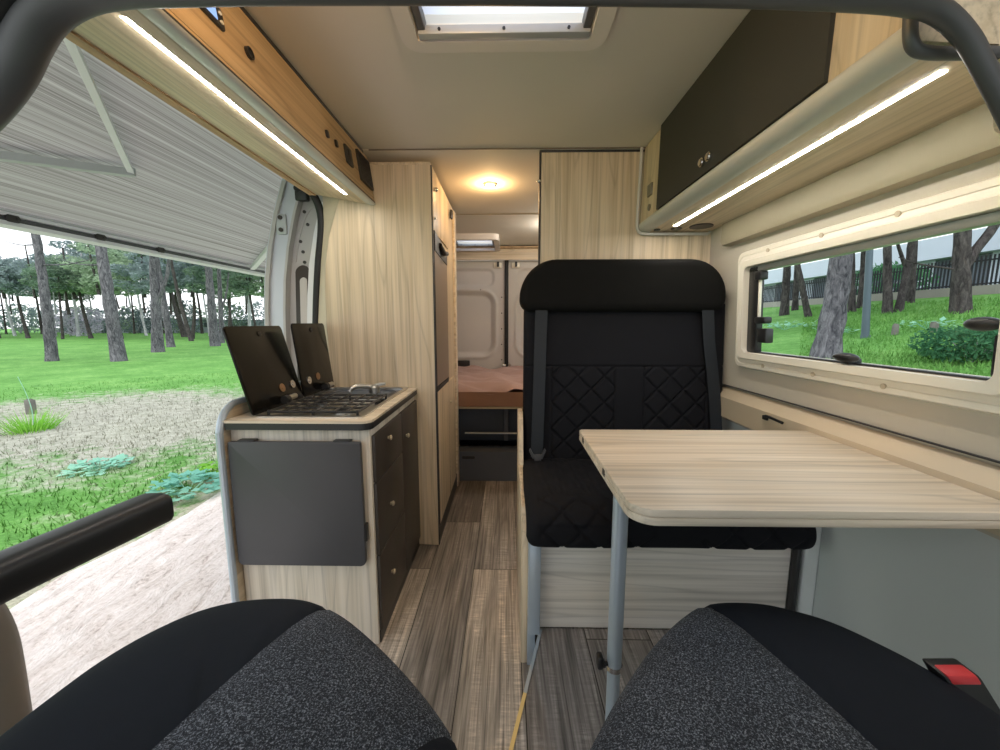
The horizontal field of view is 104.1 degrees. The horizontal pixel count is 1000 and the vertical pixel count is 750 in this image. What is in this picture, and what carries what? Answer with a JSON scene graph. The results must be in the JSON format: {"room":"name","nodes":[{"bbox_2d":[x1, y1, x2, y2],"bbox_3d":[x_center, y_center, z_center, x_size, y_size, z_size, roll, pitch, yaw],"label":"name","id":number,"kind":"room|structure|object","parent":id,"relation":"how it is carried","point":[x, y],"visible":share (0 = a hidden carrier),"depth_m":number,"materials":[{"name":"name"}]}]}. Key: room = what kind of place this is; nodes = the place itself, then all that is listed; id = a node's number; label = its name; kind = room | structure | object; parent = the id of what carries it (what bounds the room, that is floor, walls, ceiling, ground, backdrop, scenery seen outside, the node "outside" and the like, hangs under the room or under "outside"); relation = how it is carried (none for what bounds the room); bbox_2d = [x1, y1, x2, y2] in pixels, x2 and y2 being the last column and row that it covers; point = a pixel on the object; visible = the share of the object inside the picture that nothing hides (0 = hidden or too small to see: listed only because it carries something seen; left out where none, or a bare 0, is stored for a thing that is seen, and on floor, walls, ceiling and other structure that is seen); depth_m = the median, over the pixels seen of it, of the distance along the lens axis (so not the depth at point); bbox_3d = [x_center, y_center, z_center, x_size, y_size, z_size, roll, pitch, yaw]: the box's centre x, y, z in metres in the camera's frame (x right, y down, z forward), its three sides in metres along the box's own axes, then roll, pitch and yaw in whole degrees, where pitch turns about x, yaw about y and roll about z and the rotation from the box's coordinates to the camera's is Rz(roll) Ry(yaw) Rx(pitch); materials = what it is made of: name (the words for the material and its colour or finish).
{"room":"vehicle interior","nodes":[
{"label":"vehicle interior","id":0,"kind":"room"},
{"bbox_2d":[0,603,32,735],"bbox_3d":[-0.908,0.505,0.639,0.198,1.173,0.110,0,8,1],"label":"pillar","id":1,"kind":"structure","parent":0,"point":[15,698],"depth_m":0.65,"materials":[{"name":"plastic"}]},
{"bbox_2d":[244,6,749,245],"bbox_3d":[0.040,-1.043,2.090,1.900,0.034,3.820,0,8,1],"label":"ceiling","id":2,"kind":"structure","parent":0,"point":[385,93],"depth_m":1.26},
{"bbox_2d":[65,7,375,204],"bbox_3d":[-0.723,-0.780,1.041,0.298,0.214,1.443,0,8,1],"label":"locker","id":3,"kind":"object","parent":2,"relation":"attached to","point":[217,67],"visible":1,"depth_m":0.97,"materials":[{"name":"laminate"}]},
{"bbox_2d":[244,46,254,59],"bbox_3d":[-0.592,-0.759,0.919,0.014,0.026,0.026,0,8,1],"label":"socket","id":4,"kind":"object","parent":3,"relation":"attached to","point":[248,50],"depth_m":0.91,"materials":[{"name":"black plastic"}]},
{"bbox_2d":[343,143,353,167],"bbox_3d":[-0.582,-0.841,1.498,0.019,0.068,0.060,0,8,1],"label":"switch plate","id":5,"kind":"object","parent":3,"relation":"attached to","point":[347,153],"depth_m":1.48,"materials":[{"name":"black plastic"}]},
{"bbox_2d":[355,149,373,190],"bbox_3d":[-0.579,-0.875,1.671,0.028,0.122,0.142,0,8,1],"label":"speaker grille","id":6,"kind":"object","parent":3,"relation":"attached to","point":[363,165],"depth_m":1.64,"materials":[{"name":"black plastic"}]},
{"bbox_2d":[456,233,499,251],"bbox_3d":[-0.242,-1.299,3.514,0.475,0.265,0.550,0,8,1],"label":"roof hatch","id":7,"kind":"object","parent":2,"relation":"attached to","point":[462,239],"visible":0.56,"depth_m":3.52,"materials":[{"name":"plastic"}]},
{"bbox_2d":[389,6,616,52],"bbox_3d":[0.006,-0.955,0.755,0.534,0.227,0.594,0,8,1],"label":"roof hatch","id":8,"kind":"object","parent":2,"relation":"attached to","point":[432,29],"visible":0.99,"depth_m":1.01,"materials":[{"name":"plastic"}]},
{"bbox_2d":[421,6,584,14],"bbox_3d":[0.005,-0.879,0.756,0.402,0.012,0.470,0,8,1],"label":"blind","id":9,"kind":"object","parent":8,"relation":"hanging from","point":[428,10],"depth_m":0.97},
{"bbox_2d":[376,445,669,749],"bbox_3d":[0.060,0.910,1.836,1.860,0.050,4.800,0,8,1],"label":"floor","id":10,"kind":"structure","parent":0,"point":[452,630],"depth_m":1.47,"materials":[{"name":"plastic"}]},
{"bbox_2d":[0,493,456,749],"bbox_3d":[-0.435,0.369,0.300,0.836,1.430,1.054,0,8,1],"label":"seat","id":11,"kind":"object","parent":10,"relation":"on","point":[259,674],"visible":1,"depth_m":0.51,"materials":[{"name":"fabric"}]},
{"bbox_2d":[152,610,451,749],"bbox_3d":[-0.245,0.496,0.374,0.296,0.166,0.624,2,8,16],"label":"seat cushion","id":12,"kind":"object","parent":11,"relation":"on","point":[239,679],"depth_m":0.50,"materials":[{"name":"fabric"}]},
{"bbox_2d":[215,381,420,643],"bbox_3d":[-0.645,0.479,1.599,0.508,0.866,0.664,0,8,1],"label":"base cabinet","id":13,"kind":"object","parent":10,"relation":"on","point":[329,519],"visible":0.9,"depth_m":1.29,"materials":[{"name":"paint"}]},
{"bbox_2d":[224,388,416,430],"bbox_3d":[-0.641,0.119,1.561,0.472,0.030,0.647,0,8,1],"label":"countertop","id":14,"kind":"structure","parent":13,"relation":"on","point":[246,421],"depth_m":1.25,"materials":[{"name":"beige laminate"}]},
{"bbox_2d":[222,323,407,417],"bbox_3d":[-0.663,-0.040,1.560,0.442,0.331,0.606,0,8,1],"label":"cooktop","id":15,"kind":"object","parent":14,"relation":"in","point":[260,355],"visible":0.96,"depth_m":1.47,"materials":[{"name":"metal"}]},
{"bbox_2d":[277,398,384,415],"bbox_3d":[-0.625,0.128,1.468,0.327,0.023,0.342,0,8,1],"label":"grate","id":16,"kind":"object","parent":15,"relation":"on","point":[326,410],"depth_m":1.42,"materials":[{"name":"metal"}]},
{"bbox_2d":[323,389,399,397],"bbox_3d":[-0.620,0.092,1.750,0.327,0.016,0.222,0,8,1],"label":"basin","id":17,"kind":"object","parent":15,"relation":"in","point":[390,392],"depth_m":1.82,"materials":[{"name":"metal"}]},
{"bbox_2d":[348,382,385,393],"bbox_3d":[-0.595,0.060,1.751,0.155,0.049,0.082,0,8,1],"label":"tap","id":18,"kind":"object","parent":15,"relation":"on","point":[373,388],"depth_m":1.75,"materials":[{"name":"metal"}]},
{"bbox_2d":[325,162,459,544],"bbox_3d":[-0.564,-0.097,2.260,0.592,1.833,0.794,0,8,1],"label":"wardrobe","id":19,"kind":"object","parent":10,"relation":"on","point":[391,276],"visible":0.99,"depth_m":1.84,"materials":[{"name":"wood"}]},
{"bbox_2d":[459,446,516,480],"bbox_3d":[0.333,0.643,2.827,1.292,0.215,0.134,0,8,1],"label":"box","id":20,"kind":"object","parent":10,"relation":"on","point":[476,463],"visible":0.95,"depth_m":2.78,"materials":[{"name":"laminate"}]},
{"bbox_2d":[459,409,522,444],"bbox_3d":[0.075,0.416,3.424,1.830,0.510,1.120,0,8,1],"label":"storage box","id":21,"kind":"object","parent":10,"relation":"on","point":[470,420],"visible":0.3,"depth_m":2.88,"materials":[{"name":"laminate"}]},
{"bbox_2d":[458,365,522,433],"bbox_3d":[0.072,0.152,3.367,1.835,0.377,1.344,0,8,1],"label":"bed","id":22,"kind":"object","parent":21,"relation":"on","point":[479,387],"visible":0.34,"depth_m":2.77,"materials":[{"name":"brown fabric"}]},
{"bbox_2d":[513,628,668,749],"bbox_3d":[0.374,1.012,0.354,1.180,0.140,1.847,0,8,1],"label":"step platform","id":23,"kind":"object","parent":10,"relation":"on","point":[564,708],"visible":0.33,"depth_m":1.07,"materials":[{"name":"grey wood"}]},
{"bbox_2d":[509,630,541,749],"bbox_3d":[-0.032,0.959,0.719,0.010,0.139,1.144,2,8,16],"label":"strip","id":24,"kind":"object","parent":23,"relation":"attached to","point":[511,747],"visible":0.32,"depth_m":1.03,"materials":[{"name":"paint"}]},
{"bbox_2d":[579,430,999,719],"bbox_3d":[0.567,0.526,0.964,0.690,0.660,0.512,0,8,1],"label":"table","id":25,"kind":"object","parent":23,"relation":"on","point":[732,478],"visible":0.99,"depth_m":0.81,"materials":[{"name":"brown laminate"}]},
{"bbox_2d":[590,603,999,749],"bbox_3d":[0.379,0.309,0.215,0.628,1.290,0.965,-1,8,-7],"label":"seat","id":26,"kind":"object","parent":23,"relation":"on","point":[725,676],"visible":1,"depth_m":0.49,"materials":[{"name":"fabric"}]},
{"bbox_2d":[590,607,876,749],"bbox_3d":[0.233,0.496,0.377,0.377,0.166,0.631,-1,8,-11],"label":"seat cushion","id":27,"kind":"object","parent":26,"relation":"on","point":[721,678],"depth_m":0.50,"materials":[{"name":"fabric"}]},
{"bbox_2d":[922,658,999,714],"bbox_3d":[0.668,0.483,0.535,0.142,0.153,0.046,4,8,25],"label":"seat belt buckle","id":28,"kind":"object","parent":26,"relation":"attached to","point":[952,671],"visible":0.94,"depth_m":0.53,"materials":[{"name":"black plastic"}]},
{"bbox_2d":[537,149,710,264],"bbox_3d":[0.547,-0.051,1.812,0.770,1.860,0.030,0,8,1],"label":"wall","id":29,"kind":"structure","parent":10,"relation":"on","point":[588,198],"depth_m":1.72,"materials":[{"name":"laminate"}]},
{"bbox_2d":[369,147,645,150],"bbox_3d":[0.032,-0.972,1.676,1.200,0.004,0.005,0,8,1],"label":"trim","id":30,"kind":"structure","parent":29,"relation":"attached to","point":[567,147],"depth_m":1.68,"materials":[{"name":"beige plastic"}]},
{"bbox_2d":[517,259,816,664],"bbox_3d":[0.514,0.239,1.468,0.880,1.377,0.705,0,8,1],"label":"seat","id":31,"kind":"object","parent":10,"relation":"on","point":[609,344],"visible":0.78,"depth_m":1.57,"materials":[{"name":"fabric"}]},
{"bbox_2d":[523,458,816,549],"bbox_3d":[0.515,0.427,1.423,0.862,0.133,0.567,0,8,1],"label":"seat cushion","id":32,"kind":"object","parent":31,"relation":"on","point":[568,503],"depth_m":1.16,"materials":[{"name":"black fabric"}]},
{"bbox_2d":[709,154,999,539],"bbox_3d":[0.936,-0.392,1.656,0.212,1.180,4.820,0,8,1],"label":"wall","id":33,"kind":"structure","parent":0,"point":[978,433],"depth_m":1.00,"materials":[{"name":"beige plastic"}]},
{"bbox_2d":[456,249,537,260],"bbox_3d":[0.036,-1.194,3.838,1.750,0.122,0.045,0,8,1],"label":"trim","id":34,"kind":"structure","parent":33,"relation":"attached to","point":[503,254],"depth_m":3.82,"materials":[{"name":"beige wood"}]},
{"bbox_2d":[456,246,537,248],"bbox_3d":[0.035,-1.238,3.797,1.750,0.014,0.115,0,8,1],"label":"trim","id":35,"kind":"structure","parent":33,"relation":"attached to","point":[501,247],"depth_m":3.74,"materials":[{"name":"beige wood"}]},
{"bbox_2d":[0,0,999,131],"bbox_3d":[0.002,-0.290,0.535,1.931,0.533,0.075,0,8,1],"label":"trim","id":36,"kind":"structure","parent":33,"relation":"attached to","point":[31,31],"depth_m":0.52,"materials":[{"name":"plastic"}]},
{"bbox_2d":[502,260,510,366],"bbox_3d":[0.070,-0.584,3.981,0.095,1.145,0.072,0,8,1],"label":"door frame","id":37,"kind":"structure","parent":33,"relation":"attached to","point":[505,364],"depth_m":3.97,"materials":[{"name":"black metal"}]},
{"bbox_2d":[508,260,537,365],"bbox_3d":[0.479,-0.280,4.048,0.788,1.765,0.145,0,8,1],"label":"door","id":38,"kind":"structure","parent":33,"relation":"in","point":[518,269],"depth_m":4.00,"materials":[{"name":"metal"}]},
{"bbox_2d":[636,0,999,235],"bbox_3d":[0.740,-0.634,1.113,0.364,0.522,1.194,0,8,1],"label":"locker","id":39,"kind":"object","parent":33,"relation":"attached to","point":[791,100],"visible":0.92,"depth_m":0.86,"materials":[{"name":"laminate"}]},
{"bbox_2d":[720,103,999,245],"bbox_3d":[0.913,-0.490,0.909,0.059,0.118,1.365,0,8,1],"label":"wall panel","id":40,"kind":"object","parent":33,"relation":"attached to","point":[970,137],"depth_m":0.90,"materials":[{"name":"beige plastic"}]},
{"bbox_2d":[720,386,999,535],"bbox_3d":[0.944,0.214,0.879,0.063,0.113,1.720,0,8,1],"label":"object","id":41,"kind":"structure","parent":33,"relation":"attached to","point":[746,409],"depth_m":0.98,"materials":[{"name":"beige wood"}]},
{"bbox_2d":[722,383,999,463],"bbox_3d":[0.950,0.129,1.004,0.010,0.003,1.590,0,8,1],"label":"trim","id":42,"kind":"structure","parent":33,"relation":"attached to","point":[876,427],"depth_m":0.95,"materials":[{"name":"wood"}]},
{"bbox_2d":[735,175,999,415],"bbox_3d":[0.941,-0.187,1.035,0.074,0.447,1.035,0,8,1],"label":"window","id":43,"kind":"structure","parent":33,"relation":"in","point":[977,199],"depth_m":0.95,"materials":[{"name":"beige plastic"}]},
{"bbox_2d":[722,418,999,707],"bbox_3d":[0.994,0.564,1.783,0.097,0.750,4.820,0,8,1],"label":"wall","id":44,"kind":"structure","parent":0,"point":[918,594],"depth_m":0.92,"materials":[{"name":"grey plastic"}]},
{"bbox_3d":[-0.826,-0.189,3.028,0.160,1.915,2.218,0,8,1],"label":"wall","id":45,"kind":"structure","parent":0,"visible":0},
{"bbox_2d":[264,179,322,380],"bbox_3d":[-1.000,0.053,2.588,0.363,2.150,1.220,0,8,1],"label":"door frame","id":46,"kind":"structure","parent":45,"relation":"in","point":[291,247],"depth_m":1.93,"materials":[{"name":"metal"}]},
{"bbox_2d":[309,195,323,322],"bbox_3d":[-0.886,0.085,1.303,0.121,1.827,1.288,0,8,1],"label":"trim","id":47,"kind":"structure","parent":45,"relation":"attached to","point":[316,200],"depth_m":1.82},
{"bbox_2d":[318,196,339,357],"bbox_3d":[-0.815,0.018,1.908,0.192,1.700,0.052,0,8,1],"label":"trim","id":48,"kind":"structure","parent":45,"relation":"attached to","point":[330,204],"depth_m":1.81,"materials":[{"name":"beige plastic"}]},
{"bbox_2d":[456,260,504,368],"bbox_3d":[-0.338,-0.282,4.063,0.778,1.765,0.145,0,8,1],"label":"door","id":49,"kind":"structure","parent":45,"relation":"in","point":[480,284],"depth_m":4.03,"materials":[{"name":"metal"}]},
{"bbox_3d":[0.016,-1.151,2.167,1.950,0.150,2.000,0,8,1],"label":"roof","id":50,"kind":"structure","parent":0,"visible":0},
{"bbox_2d":[0,38,282,276],"bbox_3d":[-1.767,-1.018,2.167,1.695,0.474,5.900,0,8,1],"label":"awning","id":51,"kind":"object","parent":50,"relation":"attached to","point":[93,156],"visible":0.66,"depth_m":1.89,"materials":[{"name":"grey fabric"}]},
{"label":"outside","id":52,"kind":"structure","parent":0,"visible":0},
{"bbox_2d":[761,294,999,376],"bbox_3d":[31.130,-3.135,26.262,58.700,2.413,66.000,0,8,1],"label":"bank","id":53,"kind":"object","parent":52,"point":[787,341],"visible":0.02,"depth_m":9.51,"materials":[{"name":"green plant"}]},
{"bbox_2d":[779,266,790,315],"bbox_3d":[11.349,-6.437,15.287,4.470,8.297,4.609,4,9,28],"label":"tree","id":54,"kind":"object","parent":53,"relation":"on","point":[784,309],"visible":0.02,"depth_m":15.59,"materials":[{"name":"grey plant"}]},
{"bbox_2d":[791,265,798,310],"bbox_3d":[12.371,-6.559,16.676,4.238,7.684,4.113,0,8,1],"label":"tree","id":55,"kind":"object","parent":53,"relation":"on","point":[795,295],"visible":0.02,"depth_m":16.81,"materials":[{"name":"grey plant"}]},
{"bbox_2d":[795,264,811,317],"bbox_3d":[8.828,-5.793,13.259,4.350,7.830,4.171,0,8,1],"label":"tree","id":56,"kind":"object","parent":53,"relation":"on","point":[802,289],"visible":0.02,"depth_m":13.58,"materials":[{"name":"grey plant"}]},
{"bbox_2d":[809,254,852,358],"bbox_3d":[4.573,-4.290,6.922,4.190,8.235,4.063,6,10,37],"label":"tree","id":57,"kind":"object","parent":53,"relation":"on","point":[832,320],"visible":0.02,"depth_m":7.18,"materials":[{"name":"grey plant"}]},
{"bbox_2d":[847,253,856,312],"bbox_3d":[11.302,-5.965,12.284,4.354,8.084,4.927,0,8,1],"label":"tree","id":58,"kind":"object","parent":53,"relation":"on","point":[852,297],"visible":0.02,"depth_m":12.79,"materials":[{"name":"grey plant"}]},
{"bbox_2d":[856,251,865,307],"bbox_3d":[11.807,-6.159,12.613,4.797,8.052,4.390,0,8,1],"label":"tree","id":59,"kind":"object","parent":53,"relation":"on","point":[859,303],"visible":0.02,"depth_m":13.37,"materials":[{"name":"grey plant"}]},
{"bbox_2d":[860,249,873,338],"bbox_3d":[7.796,-2.637,8.205,0.402,3.908,0.170,0,8,1],"label":"lamp post","id":60,"kind":"object","parent":53,"relation":"on","point":[866,309],"visible":0.43,"depth_m":8.29,"materials":[{"name":"metal"}]},
{"bbox_2d":[763,284,999,307],"bbox_3d":[14.471,-3.128,17.483,0.300,0.620,32.000,0,8,1],"label":"wall","id":61,"kind":"structure","parent":53,"relation":"on","point":[995,288],"depth_m":12.93,"materials":[{"name":"grey concrete"}]},
{"bbox_2d":[763,253,999,302],"bbox_3d":[14.471,-3.872,17.384,0.060,0.879,32.000,0,8,1],"label":"fence","id":62,"kind":"object","parent":61,"relation":"on","point":[994,259],"visible":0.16,"depth_m":13.31,"materials":[{"name":"black paint"}]},
{"bbox_2d":[764,226,999,302],"bbox_3d":[26.448,-6.121,26.957,9.100,3.450,65.000,0,8,1],"label":"building","id":63,"kind":"structure","parent":53,"relation":"on","point":[938,249],"depth_m":20.09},
{"bbox_2d":[881,246,893,313],"bbox_3d":[10.241,-5.716,10.843,4.470,8.121,4.609,7,10,40],"label":"tree","id":64,"kind":"object","parent":53,"relation":"on","point":[887,292],"visible":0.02,"depth_m":11.15,"materials":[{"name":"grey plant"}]},
{"bbox_2d":[855,261,942,293],"bbox_3d":[18.116,-4.217,18.224,3.338,2.134,4.400,7,10,43],"label":"bush","id":65,"kind":"object","parent":53,"relation":"on","point":[878,268],"visible":0.11,"depth_m":17.32,"materials":[{"name":"green plant"}]},
{"bbox_2d":[894,240,917,311],"bbox_3d":[11.986,-5.687,10.984,4.609,7.971,4.470,6,9,37],"label":"tree","id":66,"kind":"object","parent":53,"relation":"on","point":[902,292],"visible":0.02,"depth_m":11.09,"materials":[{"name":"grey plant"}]},
{"bbox_2d":[907,241,917,302],"bbox_3d":[12.742,-5.949,12.216,4.466,7.519,3.961,0,8,1],"label":"tree","id":67,"kind":"object","parent":53,"relation":"on","point":[912,282],"visible":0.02,"depth_m":12.31,"materials":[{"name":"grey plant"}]},
{"bbox_2d":[898,224,999,313],"bbox_3d":[10.193,-5.566,9.091,4.928,8.367,5.218,0,8,1],"label":"tree","id":68,"kind":"object","parent":53,"relation":"on","point":[964,254],"visible":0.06,"depth_m":9.16,"materials":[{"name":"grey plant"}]},
{"bbox_2d":[907,325,998,362],"bbox_3d":[6.876,-0.438,5.617,1.391,0.619,1.221,4,9,30],"label":"bush","id":69,"kind":"object","parent":53,"relation":"on","point":[981,343],"visible":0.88,"depth_m":5.61,"materials":[{"name":"green plant"}]},
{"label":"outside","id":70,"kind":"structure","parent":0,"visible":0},
{"bbox_2d":[0,328,244,608],"bbox_3d":[-69.793,-8.521,75.803,137.700,0.001,190.000,0,8,1],"label":"ground","id":71,"kind":"structure","parent":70,"point":[83,359],"depth_m":6.69,"materials":[{"name":"green plant"}]},
{"bbox_2d":[0,263,26,337],"bbox_3d":[-51.377,-8.166,39.503,5.464,9.131,5.634,-7,10,-43],"label":"pine tree","id":72,"kind":"object","parent":71,"relation":"on","point":[16,278],"visible":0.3,"depth_m":39.09,"materials":[{"name":"green plant"}]},
{"bbox_2d":[0,303,41,332],"bbox_3d":[-73.679,-8.763,60.169,5.392,4.849,5.566,-6,10,-39],"label":"bush","id":73,"kind":"object","parent":71,"relation":"on","point":[19,328],"visible":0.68,"depth_m":59.86,"materials":[{"name":"green plant"}]},
{"bbox_2d":[0,256,55,337],"bbox_3d":[-49.638,-8.232,39.924,5.506,9.159,5.678,5,9,33],"label":"pine tree","id":74,"kind":"object","parent":71,"relation":"on","point":[16,291],"visible":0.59,"depth_m":39.33,"materials":[{"name":"green plant"}]},
{"bbox_2d":[24,399,36,414],"bbox_3d":[-8.162,0.551,6.780,0.120,0.275,0.080,0,8,1],"label":"marker post","id":75,"kind":"object","parent":71,"relation":"on","point":[32,401],"visible":0.8,"depth_m":6.75,"materials":[{"name":"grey wood"}]},
{"bbox_2d":[0,378,72,435],"bbox_3d":[-6.930,0.423,5.711,0.920,0.811,0.926,-7,10,-43],"label":"grass tuft","id":76,"kind":"object","parent":71,"relation":"on","point":[23,426],"visible":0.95,"depth_m":5.69,"materials":[{"name":"green plant"}]},
{"bbox_2d":[18,266,70,333],"bbox_3d":[-66.465,-11.175,55.603,8.468,10.797,7.332,0,8,1],"label":"pine tree","id":77,"kind":"object","parent":71,"relation":"on","point":[55,293],"visible":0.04,"depth_m":56.20,"materials":[{"name":"green plant"}]},
{"bbox_2d":[2,233,94,361],"bbox_3d":[-18.780,-6.340,15.668,5.899,11.784,5.820,-3,8,-18],"label":"pine tree","id":78,"kind":"object","parent":71,"relation":"on","point":[51,353],"visible":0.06,"depth_m":15.87,"materials":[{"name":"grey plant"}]},
{"bbox_2d":[18,246,91,338],"bbox_3d":[-42.664,-7.881,38.055,5.394,8.928,5.230,5,9,32],"label":"pine tree","id":79,"kind":"object","parent":71,"relation":"on","point":[31,273],"visible":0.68,"depth_m":37.08,"materials":[{"name":"green plant"}]},
{"bbox_2d":[28,253,89,335],"bbox_3d":[-50.226,-9.395,46.128,6.827,9.802,6.495,0,8,1],"label":"pine tree","id":80,"kind":"object","parent":71,"relation":"on","point":[77,327],"visible":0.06,"depth_m":45.86,"materials":[{"name":"green plant"}]},
{"bbox_2d":[53,305,105,335],"bbox_3d":[-51.471,-6.599,47.733,5.389,3.750,5.265,0,8,1],"label":"bush","id":81,"kind":"object","parent":71,"relation":"on","point":[88,311],"visible":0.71,"depth_m":47.64,"materials":[{"name":"green plant"}]},
{"bbox_2d":[50,248,114,338],"bbox_3d":[-42.394,-8.199,39.843,5.830,9.127,5.425,0,8,1],"label":"pine tree","id":82,"kind":"object","parent":71,"relation":"on","point":[88,329],"visible":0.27,"depth_m":38.84,"materials":[{"name":"green plant"}]},
{"bbox_2d":[46,242,133,308],"bbox_3d":[-48.887,-10.908,48.121,8.650,12.249,8.378,0,8,1],"label":"pine tree","id":83,"kind":"object","parent":71,"relation":"on","point":[71,244],"visible":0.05,"depth_m":45.34,"materials":[{"name":"green plant"}]},
{"bbox_2d":[47,240,139,333],"bbox_3d":[-58.228,-13.083,58.614,10.674,13.827,9.763,0,8,1],"label":"pine tree","id":84,"kind":"object","parent":71,"relation":"on","point":[70,251],"visible":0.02,"depth_m":54.45,"materials":[{"name":"green plant"}]},
{"bbox_2d":[60,245,127,361],"bbox_3d":[-16.265,-6.471,15.423,6.235,12.109,6.320,-7,10,-41],"label":"pine tree","id":85,"kind":"object","parent":71,"relation":"on","point":[117,350],"visible":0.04,"depth_m":15.84,"materials":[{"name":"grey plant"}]},
{"bbox_2d":[55,453,133,478],"bbox_3d":[-4.375,0.987,4.245,0.561,0.160,0.579,-3,8,-24],"label":"leafy weed","id":86,"kind":"object","parent":71,"relation":"on","point":[120,457],"visible":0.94,"depth_m":4.25,"materials":[{"name":"blue plant"}]},
{"bbox_2d":[58,242,146,338],"bbox_3d":[-38.041,-8.379,38.715,6.924,9.759,6.358,0,8,1],"label":"pine tree","id":87,"kind":"object","parent":71,"relation":"on","point":[112,258],"visible":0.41,"depth_m":37.29,"materials":[{"name":"green plant"}]},
{"bbox_2d":[92,245,147,335],"bbox_3d":[-45.505,-11.084,48.510,8.398,12.534,8.512,0,8,-1],"label":"pine tree","id":88,"kind":"object","parent":71,"relation":"on","point":[139,303],"visible":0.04,"depth_m":48.78,"materials":[{"name":"green plant"}]},
{"bbox_2d":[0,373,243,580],"bbox_3d":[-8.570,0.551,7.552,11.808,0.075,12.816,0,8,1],"label":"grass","id":89,"kind":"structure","parent":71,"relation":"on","point":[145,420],"depth_m":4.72,"materials":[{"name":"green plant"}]},
{"bbox_2d":[58,318,202,332],"bbox_3d":[-60.833,-8.254,65.082,20.600,2.300,5.600,0,8,1],"label":"fence","id":90,"kind":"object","parent":71,"relation":"on","point":[175,330],"visible":0.11,"depth_m":62.59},
{"bbox_2d":[118,307,150,332],"bbox_3d":[-55.797,-8.377,59.806,4.616,4.467,5.263,3,8,24],"label":"bush","id":91,"kind":"object","parent":71,"relation":"on","point":[120,313],"visible":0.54,"depth_m":59.16,"materials":[{"name":"green plant"}]},
{"bbox_2d":[110,252,188,314],"bbox_3d":[-32.814,-7.887,37.609,6.347,9.050,6.593,0,8,1],"label":"pine tree","id":92,"kind":"object","parent":71,"relation":"on","point":[137,270],"visible":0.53,"depth_m":35.91,"materials":[{"name":"green plant"}]},
{"bbox_2d":[135,301,174,332],"bbox_3d":[-52.600,-8.845,59.541,4.658,5.124,4.068,0,8,1],"label":"bush","id":93,"kind":"object","parent":71,"relation":"on","point":[148,315],"visible":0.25,"depth_m":58.57,"materials":[{"name":"green plant"}]},
{"bbox_2d":[123,251,187,336],"bbox_3d":[-37.894,-10.438,43.573,5.901,12.653,5.825,-7,10,-42],"label":"pine tree","id":94,"kind":"object","parent":71,"relation":"on","point":[181,326],"visible":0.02,"depth_m":43.74,"materials":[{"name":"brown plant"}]},
{"bbox_2d":[149,256,170,351],"bbox_3d":[-18.339,-7.463,20.690,6.670,12.701,7.208,0,8,1],"label":"pine tree","id":95,"kind":"object","parent":71,"relation":"on","point":[156,293],"visible":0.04,"depth_m":20.88,"materials":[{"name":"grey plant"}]},
{"bbox_2d":[158,257,175,346],"bbox_3d":[-22.358,-7.497,25.054,5.825,11.604,5.901,8,11,44],"label":"pine tree","id":96,"kind":"object","parent":71,"relation":"on","point":[170,342],"visible":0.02,"depth_m":25.40,"materials":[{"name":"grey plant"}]},
{"bbox_2d":[170,260,193,340],"bbox_3d":[-28.073,-8.899,33.353,5.841,12.241,6.188,0,8,1],"label":"pine tree","id":97,"kind":"object","parent":71,"relation":"on","point":[188,331],"visible":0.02,"depth_m":33.79,"materials":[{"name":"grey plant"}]},
{"bbox_2d":[145,468,219,501],"bbox_3d":[-2.909,1.024,3.647,0.713,0.191,0.754,0,8,1],"label":"leafy weed","id":98,"kind":"object","parent":71,"relation":"on","point":[196,475],"visible":0.84,"depth_m":3.63,"materials":[{"name":"blue plant"}]},
{"bbox_2d":[168,300,203,331],"bbox_3d":[-47.053,-8.713,58.160,4.666,5.184,4.662,0,8,1],"label":"bush","id":99,"kind":"object","parent":71,"relation":"on","point":[183,301],"visible":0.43,"depth_m":57.88,"materials":[{"name":"green plant"}]},
{"bbox_2d":[147,262,225,338],"bbox_3d":[-29.435,-8.057,38.308,6.920,9.286,6.250,0,8,1],"label":"pine tree","id":100,"kind":"object","parent":71,"relation":"on","point":[186,279],"visible":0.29,"depth_m":37.24,"materials":[{"name":"green plant"}]},
{"bbox_2d":[205,266,220,345],"bbox_3d":[-19.227,-8.237,25.811,6.651,12.860,6.742,-3,8,-24],"label":"pine tree","id":101,"kind":"object","parent":71,"relation":"on","point":[214,337],"visible":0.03,"depth_m":26.31,"materials":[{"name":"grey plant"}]},
{"bbox_2d":[183,266,258,325],"bbox_3d":[-24.895,-7.553,36.538,6.184,8.693,6.376,3,8,24],"label":"pine tree","id":102,"kind":"object","parent":71,"relation":"on","point":[234,290],"visible":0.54,"depth_m":35.28,"materials":[{"name":"green plant"}]},
{"bbox_2d":[217,268,228,342],"bbox_3d":[-21.504,-8.626,29.815,5.900,12.589,5.825,3,8,23],"label":"pine tree","id":103,"kind":"object","parent":71,"relation":"on","point":[221,303],"visible":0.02,"depth_m":30.29,"materials":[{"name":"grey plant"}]},
{"bbox_2d":[200,302,251,329],"bbox_3d":[-41.514,-8.759,59.237,5.714,5.097,6.568,0,8,1],"label":"bush","id":104,"kind":"object","parent":71,"relation":"on","point":[233,305],"visible":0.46,"depth_m":59.52,"materials":[{"name":"green plant"}]},
{"bbox_2d":[204,267,264,325],"bbox_3d":[-24.209,-8.129,38.514,6.435,9.322,7.124,0,8,1],"label":"pine tree","id":105,"kind":"object","parent":71,"relation":"on","point":[258,283],"visible":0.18,"depth_m":38.70,"materials":[{"name":"green plant"}]},
{"bbox_2d":[241,299,263,325],"bbox_3d":[-38.735,-9.398,62.330,5.266,5.522,4.770,0,8,1],"label":"bush","id":106,"kind":"object","parent":71,"relation":"on","point":[257,302],"visible":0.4,"depth_m":61.97,"materials":[{"name":"green plant"}]},
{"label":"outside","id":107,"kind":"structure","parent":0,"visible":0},
{"bbox_2d":[9,492,231,709],"bbox_3d":[-0.709,0.652,7.163,4.269,0.055,26.000,0,8,1],"label":"path","id":108,"kind":"structure","parent":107,"point":[90,612],"depth_m":2.24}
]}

